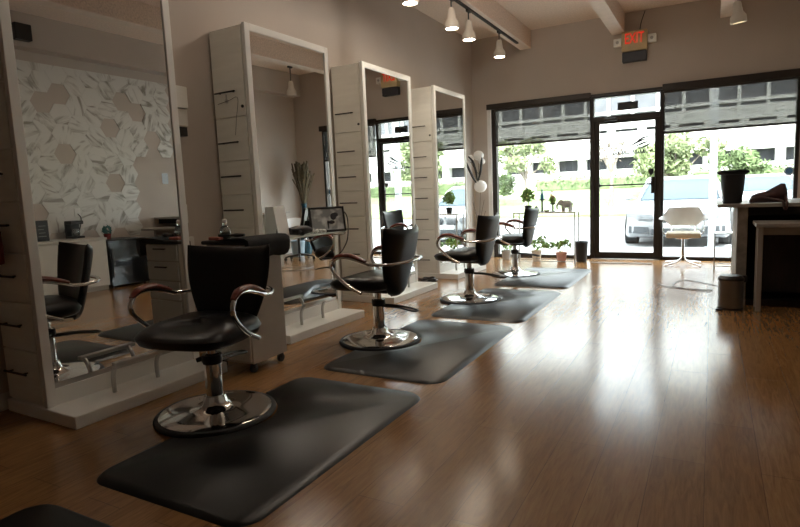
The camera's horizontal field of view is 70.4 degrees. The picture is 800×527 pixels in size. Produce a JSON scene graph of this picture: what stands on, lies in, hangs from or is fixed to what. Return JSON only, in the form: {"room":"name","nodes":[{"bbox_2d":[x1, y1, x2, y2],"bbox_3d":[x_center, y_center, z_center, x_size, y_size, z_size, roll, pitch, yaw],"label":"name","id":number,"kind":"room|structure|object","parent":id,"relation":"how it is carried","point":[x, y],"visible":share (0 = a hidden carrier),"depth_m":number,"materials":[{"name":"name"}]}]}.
{"room":"salon","nodes":[
{"label":"salon","id":0,"kind":"room"},
{"bbox_2d":[0,0,475,393],"bbox_3d":[-1.803,-1.114,4.281,0.200,3.600,12.800,2,8,29],"label":"wall","id":1,"kind":"structure","parent":0,"point":[391,35],"depth_m":5.66,"materials":[{"name":"beige paint"}]},
{"bbox_2d":[0,291,342,411],"bbox_3d":[-1.637,0.624,4.446,0.014,0.100,12.400,2,8,29],"label":"baseboard","id":2,"kind":"structure","parent":1,"relation":"attached to","point":[4,397],"depth_m":3.27,"materials":[{"name":"white laminate"}]},
{"bbox_2d":[176,85,187,136],"bbox_3d":[-1.677,-1.129,4.198,0.100,0.360,0.200,2,8,29],"label":"wall dispenser","id":3,"kind":"object","parent":1,"relation":"attached to","point":[181,92],"visible":0.44,"depth_m":4.22,"materials":[{"name":"plastic"}]},
{"bbox_2d":[189,236,194,245],"bbox_3d":[-1.603,0.226,4.403,0.096,0.863,0.140,2,8,29],"label":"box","id":4,"kind":"object","parent":1,"relation":"attached to","point":[191,239],"visible":0.07,"depth_m":4.40,"materials":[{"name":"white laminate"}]},
{"bbox_2d":[0,257,799,526],"bbox_3d":[0.661,0.836,3.189,5.660,0.200,12.760,2,8,29],"label":"floor","id":5,"kind":"structure","parent":0,"point":[627,399],"depth_m":2.77,"materials":[{"name":"brown wood"}]},
{"bbox_2d":[0,504,112,526],"bbox_3d":[-1.378,1.037,1.377,0.900,0.016,1.510,2,8,29],"label":"floor mat","id":6,"kind":"object","parent":5,"relation":"on","point":[44,515],"visible":1,"depth_m":2.08,"materials":[{"name":"black plastic"}]},
{"bbox_2d":[0,0,226,429],"bbox_3d":[-1.766,-0.444,3.386,0.665,2.490,1.064,2,8,30],"label":"station","id":7,"kind":"object","parent":5,"relation":"on","point":[93,211],"visible":0.93,"depth_m":3.23,"materials":[{"name":"laminate"}]},
{"bbox_2d":[0,232,4,264],"bbox_3d":[-2.145,-0.081,3.009,0.098,0.175,0.030,2,8,29],"label":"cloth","id":8,"kind":"object","parent":7,"relation":"hanging from","point":[2,261],"visible":1,"depth_m":2.99,"materials":[{"name":"red fabric"}]},
{"bbox_2d":[128,244,276,437],"bbox_3d":[-1.014,0.369,3.033,0.652,0.903,0.669,0,7,18],"label":"salon chair","id":9,"kind":"object","parent":5,"relation":"on","point":[228,285],"visible":1,"depth_m":3.02,"materials":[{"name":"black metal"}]},
{"bbox_2d":[201,236,286,371],"bbox_3d":[-1.054,0.269,3.925,0.400,0.885,0.401,2,8,29],"label":"trolley","id":10,"kind":"object","parent":5,"relation":"on","point":[271,315],"visible":0.38,"depth_m":3.86,"materials":[{"name":"white laminate"}]},
{"bbox_2d":[208,237,222,239],"bbox_3d":[-1.236,-0.167,3.809,0.100,0.022,0.044,2,8,29],"label":"box","id":11,"kind":"object","parent":10,"relation":"on","point":[209,238],"visible":0.88,"depth_m":3.79,"materials":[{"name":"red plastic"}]},
{"bbox_2d":[201,236,245,244],"bbox_3d":[-1.069,-0.158,3.877,0.400,0.027,0.390,2,8,29],"label":"tray","id":12,"kind":"object","parent":10,"relation":"on","point":[208,242],"depth_m":3.72,"materials":[{"name":"black plastic"}]},
{"bbox_2d":[219,219,230,238],"bbox_3d":[-1.184,-0.233,3.840,0.074,0.140,0.074,2,8,29],"label":"spray bottle","id":13,"kind":"object","parent":10,"relation":"on","point":[224,229],"visible":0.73,"depth_m":3.82,"materials":[{"name":"white"}]},
{"bbox_2d":[216,233,289,255],"bbox_3d":[-0.981,-0.116,3.834,0.297,0.146,0.410,2,8,29],"label":"towel","id":14,"kind":"object","parent":10,"relation":"on","point":[279,243],"visible":0.84,"depth_m":3.80,"materials":[{"name":"black fabric"}]},
{"bbox_2d":[218,233,244,236],"bbox_3d":[-1.121,-0.188,3.775,0.185,0.026,0.044,-1,7,12],"label":"brush","id":15,"kind":"object","parent":14,"relation":"on","point":[234,234],"visible":1,"depth_m":3.76,"materials":[{"name":"black plastic"}]},
{"bbox_2d":[97,377,419,526],"bbox_3d":[-0.589,0.826,2.811,0.900,0.016,1.450,2,8,29],"label":"floor mat","id":16,"kind":"object","parent":5,"relation":"on","point":[239,478],"visible":0.96,"depth_m":2.53,"materials":[{"name":"black plastic"}]},
{"bbox_2d":[209,21,364,343],"bbox_3d":[-0.940,-0.669,4.919,0.665,2.490,1.064,2,8,31],"label":"station","id":17,"kind":"object","parent":5,"relation":"on","point":[280,153],"visible":0.66,"depth_m":4.72,"materials":[{"name":"laminate"}]},
{"bbox_2d":[218,94,237,134],"bbox_3d":[-1.349,-1.173,4.482,0.209,0.320,0.014,1,8,26],"label":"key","id":18,"kind":"object","parent":17,"relation":"hanging from","point":[226,99],"visible":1,"depth_m":4.47,"materials":[{"name":"metal"}]},
{"bbox_2d":[272,206,289,235],"bbox_3d":[-0.972,-0.344,4.654,0.051,0.248,0.140,2,8,29],"label":"card","id":19,"kind":"object","parent":17,"relation":"on","point":[279,212],"visible":0.79,"depth_m":4.65,"materials":[{"name":"white paper"}]},
{"bbox_2d":[241,21,341,325],"bbox_3d":[-0.889,-0.705,4.904,0.035,2.420,1.030,2,8,31],"label":"mirror","id":20,"kind":"object","parent":17,"relation":"on","point":[285,78],"depth_m":4.85,"materials":[{"name":"metal"}]},
{"bbox_2d":[289,226,312,235],"bbox_3d":[-0.805,-0.280,4.753,0.164,0.080,0.222,4,10,43],"label":"hair dryer","id":21,"kind":"object","parent":17,"relation":"on","point":[295,230],"visible":1,"depth_m":4.72,"materials":[{"name":"black plastic"}]},
{"bbox_2d":[289,231,344,238],"bbox_3d":[-0.791,-0.243,4.855,0.201,0.012,0.840,2,8,31],"label":"shelf","id":22,"kind":"object","parent":17,"relation":"attached to","point":[310,234],"depth_m":4.90,"materials":[{"name":"clear glass"}]},
{"bbox_2d":[311,229,326,232],"bbox_3d":[-0.711,-0.279,4.893,0.163,0.035,0.092,2,8,29],"label":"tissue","id":23,"kind":"object","parent":17,"relation":"on","point":[316,230],"visible":0.95,"depth_m":4.87,"materials":[{"name":"white paper"}]},
{"bbox_2d":[308,206,346,232],"bbox_3d":[-0.654,-0.394,5.070,0.330,0.223,0.101,-6,8,-26],"label":"picture frame","id":24,"kind":"object","parent":17,"relation":"on","point":[331,219],"visible":0.88,"depth_m":5.05,"materials":[{"name":"black plastic"}]},
{"bbox_2d":[339,211,348,253],"bbox_3d":[-0.546,-0.293,5.440,0.119,0.432,0.100,-7,8,-31],"label":"cable","id":25,"kind":"object","parent":17,"relation":"hanging from","point":[344,211],"visible":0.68,"depth_m":5.46,"materials":[{"name":"black plastic"}]},
{"bbox_2d":[329,224,422,350],"bbox_3d":[-0.172,0.162,4.412,0.669,0.903,0.652,1,8,27],"label":"salon chair","id":26,"kind":"object","parent":5,"relation":"on","point":[398,247],"visible":0.98,"depth_m":4.24,"materials":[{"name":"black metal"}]},
{"bbox_2d":[331,61,437,303],"bbox_3d":[-0.148,-0.881,6.356,0.665,2.490,1.064,2,8,30],"label":"station","id":27,"kind":"object","parent":5,"relation":"on","point":[372,111],"visible":0.68,"depth_m":6.06,"materials":[{"name":"laminate"}]},
{"bbox_2d":[359,61,417,295],"bbox_3d":[-0.098,-0.917,6.341,0.035,2.420,1.030,2,8,30],"label":"mirror","id":28,"kind":"object","parent":27,"relation":"on","point":[385,111],"depth_m":6.19,"materials":[{"name":"metal"}]},
{"bbox_2d":[324,320,512,383],"bbox_3d":[0.205,0.613,4.253,0.900,0.016,1.530,2,8,29],"label":"floor mat","id":29,"kind":"object","parent":5,"relation":"on","point":[445,348],"visible":0.94,"depth_m":3.99,"materials":[{"name":"black plastic"}]},
{"bbox_2d":[418,276,437,281],"bbox_3d":[0.344,0.206,7.247,0.217,0.064,0.320,2,8,29],"label":"heap","id":30,"kind":"object","parent":5,"relation":"on","point":[432,278],"visible":0.95,"depth_m":7.21,"materials":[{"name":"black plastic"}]},
{"bbox_2d":[411,85,485,278],"bbox_3d":[0.660,-1.098,7.823,0.665,2.490,1.064,2,8,29],"label":"station","id":31,"kind":"object","parent":5,"relation":"on","point":[438,113],"visible":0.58,"depth_m":7.53,"materials":[{"name":"laminate"}]},
{"bbox_2d":[431,85,468,272],"bbox_3d":[0.710,-1.134,7.809,0.035,2.420,1.030,2,8,29],"label":"mirror","id":32,"kind":"object","parent":31,"relation":"on","point":[448,126],"depth_m":7.69,"materials":[{"name":"metal"}]},
{"bbox_2d":[434,213,502,304],"bbox_3d":[0.723,-0.065,5.934,0.669,0.903,0.652,2,8,30],"label":"salon chair","id":33,"kind":"object","parent":5,"relation":"on","point":[486,230],"visible":0.98,"depth_m":5.76,"materials":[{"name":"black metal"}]},
{"bbox_2d":[467,151,486,217],"bbox_3d":[1.259,-0.956,9.355,0.355,1.781,0.245,2,8,29],"label":"arrangement","id":34,"kind":"object","parent":5,"relation":"on","point":[480,186],"visible":0.75,"depth_m":9.21,"materials":[{"name":"white paper"}]},
{"bbox_2d":[431,288,560,322],"bbox_3d":[1.014,0.396,5.722,0.900,0.016,1.530,2,8,29],"label":"floor mat","id":35,"kind":"object","parent":5,"relation":"on","point":[515,305],"visible":0.92,"depth_m":5.46,"materials":[{"name":"black plastic"}]},
{"bbox_2d":[499,244,512,259],"bbox_3d":[1.745,-0.230,9.278,0.273,0.319,0.175,0,8,19],"label":"potted plant","id":36,"kind":"object","parent":5,"relation":"on","point":[506,254],"visible":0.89,"depth_m":9.24,"materials":[{"name":"green plant"}]},
{"bbox_2d":[491,206,540,277],"bbox_3d":[1.527,-0.299,7.541,0.669,0.903,0.652,1,8,28],"label":"salon chair","id":37,"kind":"object","parent":5,"relation":"on","point":[529,222],"visible":0.89,"depth_m":7.36,"materials":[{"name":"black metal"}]},
{"bbox_2d":[531,235,545,260],"bbox_3d":[2.177,-0.256,8.967,0.308,0.412,0.198,2,8,29],"label":"potted plant","id":38,"kind":"object","parent":5,"relation":"on","point":[539,240],"visible":0.96,"depth_m":8.95,"materials":[{"name":"green plant"}]},
{"bbox_2d":[494,267,590,288],"bbox_3d":[1.860,0.169,7.260,0.900,0.016,1.550,2,8,29],"label":"floor mat","id":39,"kind":"object","parent":5,"relation":"on","point":[557,278],"visible":0.9,"depth_m":7.03,"materials":[{"name":"black plastic"}]},
{"bbox_2d":[513,211,578,263],"bbox_3d":[2.224,-0.400,8.638,0.930,0.775,0.300,2,8,29],"label":"console table","id":40,"kind":"object","parent":5,"relation":"on","point":[574,212],"visible":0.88,"depth_m":8.51,"materials":[{"name":"white paint"}]},
{"bbox_2d":[520,188,534,207],"bbox_3d":[1.960,-0.976,8.682,0.260,0.377,0.214,2,8,29],"label":"potted plant","id":41,"kind":"object","parent":40,"relation":"on","point":[525,196],"visible":0.96,"depth_m":8.66,"materials":[{"name":"green plant"}]},
{"bbox_2d":[539,189,544,211],"bbox_3d":[2.147,-0.953,8.576,0.100,0.342,0.100,2,8,29],"label":"candle holder","id":42,"kind":"object","parent":40,"relation":"on","point":[542,194],"visible":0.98,"depth_m":8.56,"materials":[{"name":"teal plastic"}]},
{"bbox_2d":[548,191,555,211],"bbox_3d":[2.284,-0.935,8.509,0.122,0.312,0.125,-4,7,-10],"label":"potted plant","id":43,"kind":"object","parent":40,"relation":"on","point":[552,198],"visible":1,"depth_m":8.48,"materials":[{"name":"green plant"}]},
{"bbox_2d":[556,200,572,211],"bbox_3d":[2.446,-0.862,8.425,0.254,0.174,0.110,2,8,29],"label":"elephant figurine","id":44,"kind":"object","parent":40,"relation":"on","point":[564,204],"visible":0.98,"depth_m":8.39,"materials":[{"name":"grey ceramic"}]},
{"bbox_2d":[541,237,572,260],"bbox_3d":[2.412,-0.220,8.709,0.506,0.384,0.184,2,8,29],"label":"potted plant","id":45,"kind":"object","parent":5,"relation":"on","point":[561,255],"visible":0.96,"depth_m":8.65,"materials":[{"name":"green plant"}]},
{"bbox_2d":[575,241,588,261],"bbox_3d":[2.745,-0.181,8.591,0.208,0.310,0.208,2,8,29],"label":"waste bin","id":46,"kind":"object","parent":5,"relation":"on","point":[581,247],"visible":0.9,"depth_m":8.52,"materials":[{"name":"black plastic"}]},
{"bbox_2d":[590,262,652,263],"bbox_3d":[3.208,-0.006,8.247,0.840,0.008,0.100,2,8,29],"label":"strip","id":47,"kind":"object","parent":5,"relation":"on","point":[590,262],"visible":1,"depth_m":8.26,"materials":[{"name":"silver metal"}]},
{"bbox_2d":[659,207,708,266],"bbox_3d":[3.918,-0.378,7.852,0.623,0.785,0.501,1,8,27],"label":"swivel armchair","id":48,"kind":"object","parent":5,"relation":"on","point":[674,216],"visible":1,"depth_m":7.92,"materials":[{"name":"silver metal"}]},
{"bbox_2d":[666,231,700,237],"bbox_3d":[3.902,-0.401,7.818,0.430,0.070,0.420,1,8,27],"label":"seat cushion","id":49,"kind":"object","parent":48,"relation":"on","point":[669,234],"depth_m":7.66,"materials":[{"name":"beige fabric"}]},
{"bbox_2d":[658,280,717,290],"bbox_3d":[3.202,0.243,6.236,0.515,0.008,0.648,-5,7,-18],"label":"cable","id":50,"kind":"object","parent":5,"relation":"on","point":[680,280],"visible":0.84,"depth_m":6.15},
{"bbox_2d":[713,231,732,269],"bbox_3d":[4.158,-0.163,7.298,0.214,0.476,0.274,2,8,29],"label":"side table","id":51,"kind":"object","parent":5,"relation":"on","point":[729,232],"visible":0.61,"depth_m":7.24,"materials":[{"name":"metal"}]},
{"bbox_2d":[715,274,746,310],"bbox_3d":[2.942,0.252,5.041,0.240,0.312,0.219,2,8,29],"label":"pedal bin","id":52,"kind":"object","parent":5,"relation":"on","point":[730,286],"visible":1,"depth_m":4.97,"materials":[{"name":"metal"}]},
{"bbox_2d":[716,198,799,307],"bbox_3d":[3.897,-0.135,5.345,1.615,0.925,1.250,2,8,29],"label":"reception desk","id":53,"kind":"object","parent":5,"relation":"on","point":[744,213],"depth_m":5.15,"materials":[{"name":"laminate"}]},
{"bbox_2d":[717,169,748,203],"bbox_3d":[3.074,-0.710,5.247,0.260,0.306,0.260,2,8,29],"label":"bucket","id":54,"kind":"object","parent":53,"relation":"on","point":[732,181],"visible":1,"depth_m":5.18,"materials":[{"name":"black plastic"}]},
{"bbox_2d":[716,198,799,207],"bbox_3d":[3.878,-0.579,5.290,1.615,0.030,1.250,2,8,29],"label":"countertop","id":55,"kind":"structure","parent":53,"relation":"on","point":[792,201],"depth_m":5.05,"materials":[{"name":"laminate"}]},
{"bbox_2d":[749,183,788,209],"bbox_3d":[3.275,-0.591,5.027,0.289,0.228,0.309,1,8,25],"label":"handbag","id":56,"kind":"object","parent":53,"relation":"on","point":[779,193],"visible":1,"depth_m":5.01,"materials":[{"name":"red leather"}]},
{"bbox_2d":[753,220,799,311],"bbox_3d":[3.549,0.042,4.645,1.125,0.775,0.455,2,8,29],"label":"desk","id":57,"kind":"object","parent":5,"relation":"on","point":[777,250],"visible":1,"depth_m":4.95,"materials":[{"name":"laminate"}]},
{"bbox_2d":[401,0,698,39],"bbox_3d":[0.511,-2.984,2.731,5.660,0.300,12.800,2,8,29],"label":"ceiling","id":58,"kind":"structure","parent":0,"point":[534,14],"depth_m":7.96,"materials":[{"name":"beige paint"}]},
{"bbox_2d":[471,0,799,224],"bbox_3d":[3.605,-1.858,8.446,5.260,3.600,0.200,2,8,29],"label":"wall","id":59,"kind":"structure","parent":0,"point":[692,43],"depth_m":8.24,"materials":[{"name":"beige paint"}]},
{"bbox_2d":[447,0,530,49],"bbox_3d":[-0.977,-2.737,3.587,0.174,0.278,12.400,2,8,29],"label":"beam","id":60,"kind":"structure","parent":59,"relation":"attached to","point":[492,11],"depth_m":7.72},
{"bbox_2d":[454,0,517,43],"bbox_3d":[0.788,-3.056,6.769,0.036,0.022,4.100,2,8,29],"label":"track","id":61,"kind":"object","parent":60,"relation":"attached to","point":[460,3],"visible":1,"depth_m":7.30,"materials":[{"name":"black metal"}]},
{"bbox_2d":[402,0,417,5],"bbox_3d":[0.092,-2.695,5.514,0.164,0.325,0.164,2,8,29],"label":"track light","id":62,"kind":"object","parent":61,"relation":"hanging from","point":[404,2],"visible":1,"depth_m":5.52,"materials":[{"name":"metal"}]},
{"bbox_2d":[445,0,458,30],"bbox_3d":[0.580,-2.821,6.400,0.164,0.335,0.164,2,8,29],"label":"track light","id":63,"kind":"object","parent":61,"relation":"hanging from","point":[451,24],"visible":1,"depth_m":6.36,"materials":[{"name":"metal"}]},
{"bbox_2d":[462,9,475,41],"bbox_3d":[0.829,-2.881,6.853,0.164,0.350,0.164,2,8,29],"label":"track light","id":64,"kind":"object","parent":61,"relation":"hanging from","point":[468,35],"visible":1,"depth_m":6.82,"materials":[{"name":"metal"}]},
{"bbox_2d":[493,30,504,58],"bbox_3d":[1.369,-3.028,7.835,0.164,0.345,0.164,2,8,29],"label":"track light","id":65,"kind":"object","parent":61,"relation":"hanging from","point":[499,52],"visible":1,"depth_m":7.80,"materials":[{"name":"metal"}]},
{"bbox_2d":[487,110,493,256],"bbox_3d":[1.544,-1.329,9.580,0.066,2.440,0.135,2,8,29],"label":"trim","id":66,"kind":"structure","parent":59,"relation":"attached to","point":[489,122],"depth_m":9.48,"materials":[{"name":"white paint"}]},
{"bbox_2d":[486,93,590,109],"bbox_3d":[2.161,-2.559,8.987,1.655,0.085,0.060,2,8,29],"label":"trim","id":67,"kind":"structure","parent":59,"relation":"attached to","point":[584,95],"depth_m":8.93,"materials":[{"name":"brown metal"}]},
{"bbox_2d":[491,98,591,258],"bbox_3d":[2.288,-1.327,9.197,1.603,2.470,0.110,2,8,29],"label":"window","id":68,"kind":"structure","parent":59,"relation":"in","point":[495,155],"depth_m":9.44,"materials":[{"name":"brown metal"}]},
{"bbox_2d":[494,99,590,146],"bbox_3d":[2.235,-2.220,9.003,1.515,0.610,0.044,2,8,29],"label":"roller shade","id":69,"kind":"object","parent":68,"relation":"attached to","point":[566,120],"visible":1,"depth_m":8.98,"materials":[{"name":"grey fabric"}]},
{"bbox_2d":[588,0,624,34],"bbox_3d":[0.234,-2.705,2.925,0.174,0.278,12.400,2,8,29],"label":"beam","id":70,"kind":"structure","parent":59,"relation":"attached to","point":[610,12],"depth_m":7.51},
{"bbox_2d":[591,113,661,259],"bbox_3d":[3.400,-1.130,8.552,0.977,2.147,0.197,2,8,29],"label":"door","id":71,"kind":"structure","parent":59,"relation":"in","point":[655,183],"depth_m":8.52,"materials":[{"name":"brown metal"}]},
{"bbox_2d":[591,87,661,97],"bbox_3d":[3.327,-2.523,8.365,0.990,0.038,0.035,2,8,29],"label":"trim","id":72,"kind":"structure","parent":59,"relation":"attached to","point":[655,88],"depth_m":8.34,"materials":[{"name":"brown metal"}]},
{"bbox_2d":[592,90,662,119],"bbox_3d":[3.375,-2.351,8.447,0.977,0.345,0.110,2,8,29],"label":"window","id":73,"kind":"structure","parent":59,"relation":"in","point":[655,91],"depth_m":8.40,"materials":[{"name":"clear glass"}]},
{"bbox_2d":[618,101,637,110],"bbox_3d":[3.396,-2.354,8.462,0.285,0.117,0.015,2,8,29],"label":"sign","id":74,"kind":"object","parent":73,"relation":"attached to","point":[628,105],"visible":1,"depth_m":8.45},
{"bbox_2d":[613,11,656,63],"bbox_3d":[3.380,-3.271,8.175,0.570,0.697,0.127,2,8,29],"label":"exit sign","id":75,"kind":"object","parent":59,"relation":"attached to","point":[634,44],"visible":1,"depth_m":8.14,"materials":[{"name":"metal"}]},
{"bbox_2d":[720,0,736,17],"bbox_3d":[1.453,-2.673,2.259,0.174,0.278,12.400,2,8,29],"label":"trim","id":76,"kind":"structure","parent":59,"relation":"attached to","point":[726,5],"depth_m":7.28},
{"bbox_2d":[660,77,799,260],"bbox_3d":[4.573,-1.267,7.948,1.653,2.470,0.110,2,8,29],"label":"window","id":77,"kind":"structure","parent":59,"relation":"in","point":[793,170],"depth_m":8.09,"materials":[{"name":"brown metal"}]},
{"bbox_2d":[663,76,798,133],"bbox_3d":[4.487,-2.156,7.772,1.590,0.620,0.044,2,8,29],"label":"roller shade","id":78,"kind":"object","parent":77,"relation":"attached to","point":[771,102],"visible":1,"depth_m":7.74,"materials":[{"name":"grey fabric"}]},
{"bbox_2d":[662,68,799,91],"bbox_3d":[4.490,-2.490,7.715,1.675,0.100,0.060,2,8,29],"label":"trim","id":79,"kind":"structure","parent":59,"relation":"attached to","point":[790,72],"depth_m":7.68,"materials":[{"name":"brown metal"}]},
{"bbox_2d":[730,0,746,24],"bbox_3d":[3.716,-2.876,6.217,0.165,0.484,0.166,2,8,29],"label":"track light","id":80,"kind":"object","parent":59,"relation":"hanging from","point":[738,16],"visible":1,"depth_m":6.18,"materials":[{"name":"metal"}]},
{"label":"outside","id":81,"kind":"structure","parent":0,"visible":0},
{"bbox_2d":[499,187,642,217],"bbox_3d":[24.506,-4.451,34.196,130.000,1.550,36.000,2,8,29],"label":"lawn","id":82,"kind":"structure","parent":81,"point":[510,204],"depth_m":25.77,"materials":[{"name":"green plant"}]},
{"bbox_2d":[499,173,516,196],"bbox_3d":[4.546,-3.554,27.368,2.289,1.625,1.235,-3,7,-3],"label":"tree","id":83,"kind":"object","parent":82,"relation":"on","point":[506,183],"visible":0.56,"depth_m":27.19,"materials":[{"name":"green plant"}]},
{"bbox_2d":[498,143,558,209],"bbox_3d":[5.532,-3.979,25.311,2.865,3.286,2.086,2,8,29],"label":"tree","id":84,"kind":"object","parent":82,"relation":"on","point":[512,159],"visible":0.91,"depth_m":25.13,"materials":[{"name":"green plant"}]},
{"bbox_2d":[532,173,646,190],"bbox_3d":[10.185,-4.138,28.530,7.290,0.956,1.132,2,8,29],"label":"hedge","id":85,"kind":"object","parent":82,"relation":"on","point":[575,183],"visible":0.63,"depth_m":28.80,"materials":[{"name":"green plant"}]},
{"bbox_2d":[586,134,633,205],"bbox_3d":[8.819,-3.867,23.926,1.916,3.035,1.369,0,7,17],"label":"tree","id":86,"kind":"object","parent":82,"relation":"on","point":[611,194],"visible":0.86,"depth_m":23.84,"materials":[{"name":"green plant"}]},
{"bbox_2d":[499,93,794,189],"bbox_3d":[25.811,-12.010,40.390,66.000,12.000,8.050,2,8,29],"label":"office building","id":87,"kind":"structure","parent":82,"relation":"on","point":[775,143],"depth_m":41.27,"materials":[{"name":"white paint"}]},
{"bbox_2d":[629,132,728,179],"bbox_3d":[11.535,-4.037,23.572,3.684,2.939,2.874,2,8,29],"label":"tree","id":88,"kind":"object","parent":82,"relation":"on","point":[675,160],"visible":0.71,"depth_m":23.15,"materials":[{"name":"green plant"}]},
{"bbox_2d":[686,163,792,182],"bbox_3d":[18.007,-3.958,24.265,10.316,1.028,1.136,2,8,29],"label":"hedge","id":89,"kind":"object","parent":82,"relation":"on","point":[779,169],"visible":0.17,"depth_m":25.81,"materials":[{"name":"green plant"}]},
{"bbox_2d":[707,145,774,174],"bbox_3d":[13.391,-3.540,22.302,2.379,2.179,2.092,2,8,29],"label":"tree","id":90,"kind":"object","parent":82,"relation":"on","point":[750,160],"visible":0.68,"depth_m":21.79,"materials":[{"name":"green plant"}]},
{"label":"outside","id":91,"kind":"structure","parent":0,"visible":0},
{"bbox_2d":[500,217,731,247],"bbox_3d":[12.866,-0.629,13.082,130.000,0.450,12.800,2,8,29],"label":"parking lot","id":92,"kind":"structure","parent":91,"point":[612,234],"depth_m":15.55,"materials":[{"name":"grey asphalt"}]},
{"bbox_2d":[623,175,732,243],"bbox_3d":[6.529,-1.320,13.175,2.320,1.421,4.862,2,8,29],"label":"car","id":93,"kind":"object","parent":92,"relation":"on","point":[692,190],"visible":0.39,"depth_m":11.74,"materials":[{"name":"white paint"}]},
{"bbox_2d":[623,194,635,200],"bbox_3d":[5.248,-1.512,12.967,0.264,0.150,0.140,2,8,29],"label":"mirror","id":94,"kind":"object","parent":93,"relation":"attached to","point":[627,197],"depth_m":12.94,"materials":[{"name":"white paint"}]},
{"bbox_2d":[730,173,792,210],"bbox_3d":[11.856,-2.200,18.458,2.320,1.421,4.862,2,8,29],"label":"car","id":95,"kind":"object","parent":92,"relation":"on","point":[754,183],"visible":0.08,"depth_m":17.69,"materials":[{"name":"silver metal"}]},
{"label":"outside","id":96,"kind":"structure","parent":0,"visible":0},
{"bbox_2d":[500,246,730,256],"bbox_3d":[5.850,0.054,8.620,30.000,0.380,1.840,2,8,29],"label":"sidewalk","id":97,"kind":"structure","parent":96,"point":[667,251],"depth_m":9.91,"materials":[{"name":"concrete"}]},
{"bbox_2d":[704,130,718,249],"bbox_3d":[5.243,-2.035,9.475,0.220,3.600,0.220,2,8,29],"label":"post","id":98,"kind":"object","parent":97,"relation":"on","point":[714,133],"visible":0.64,"depth_m":9.52,"materials":[{"name":"metal"}]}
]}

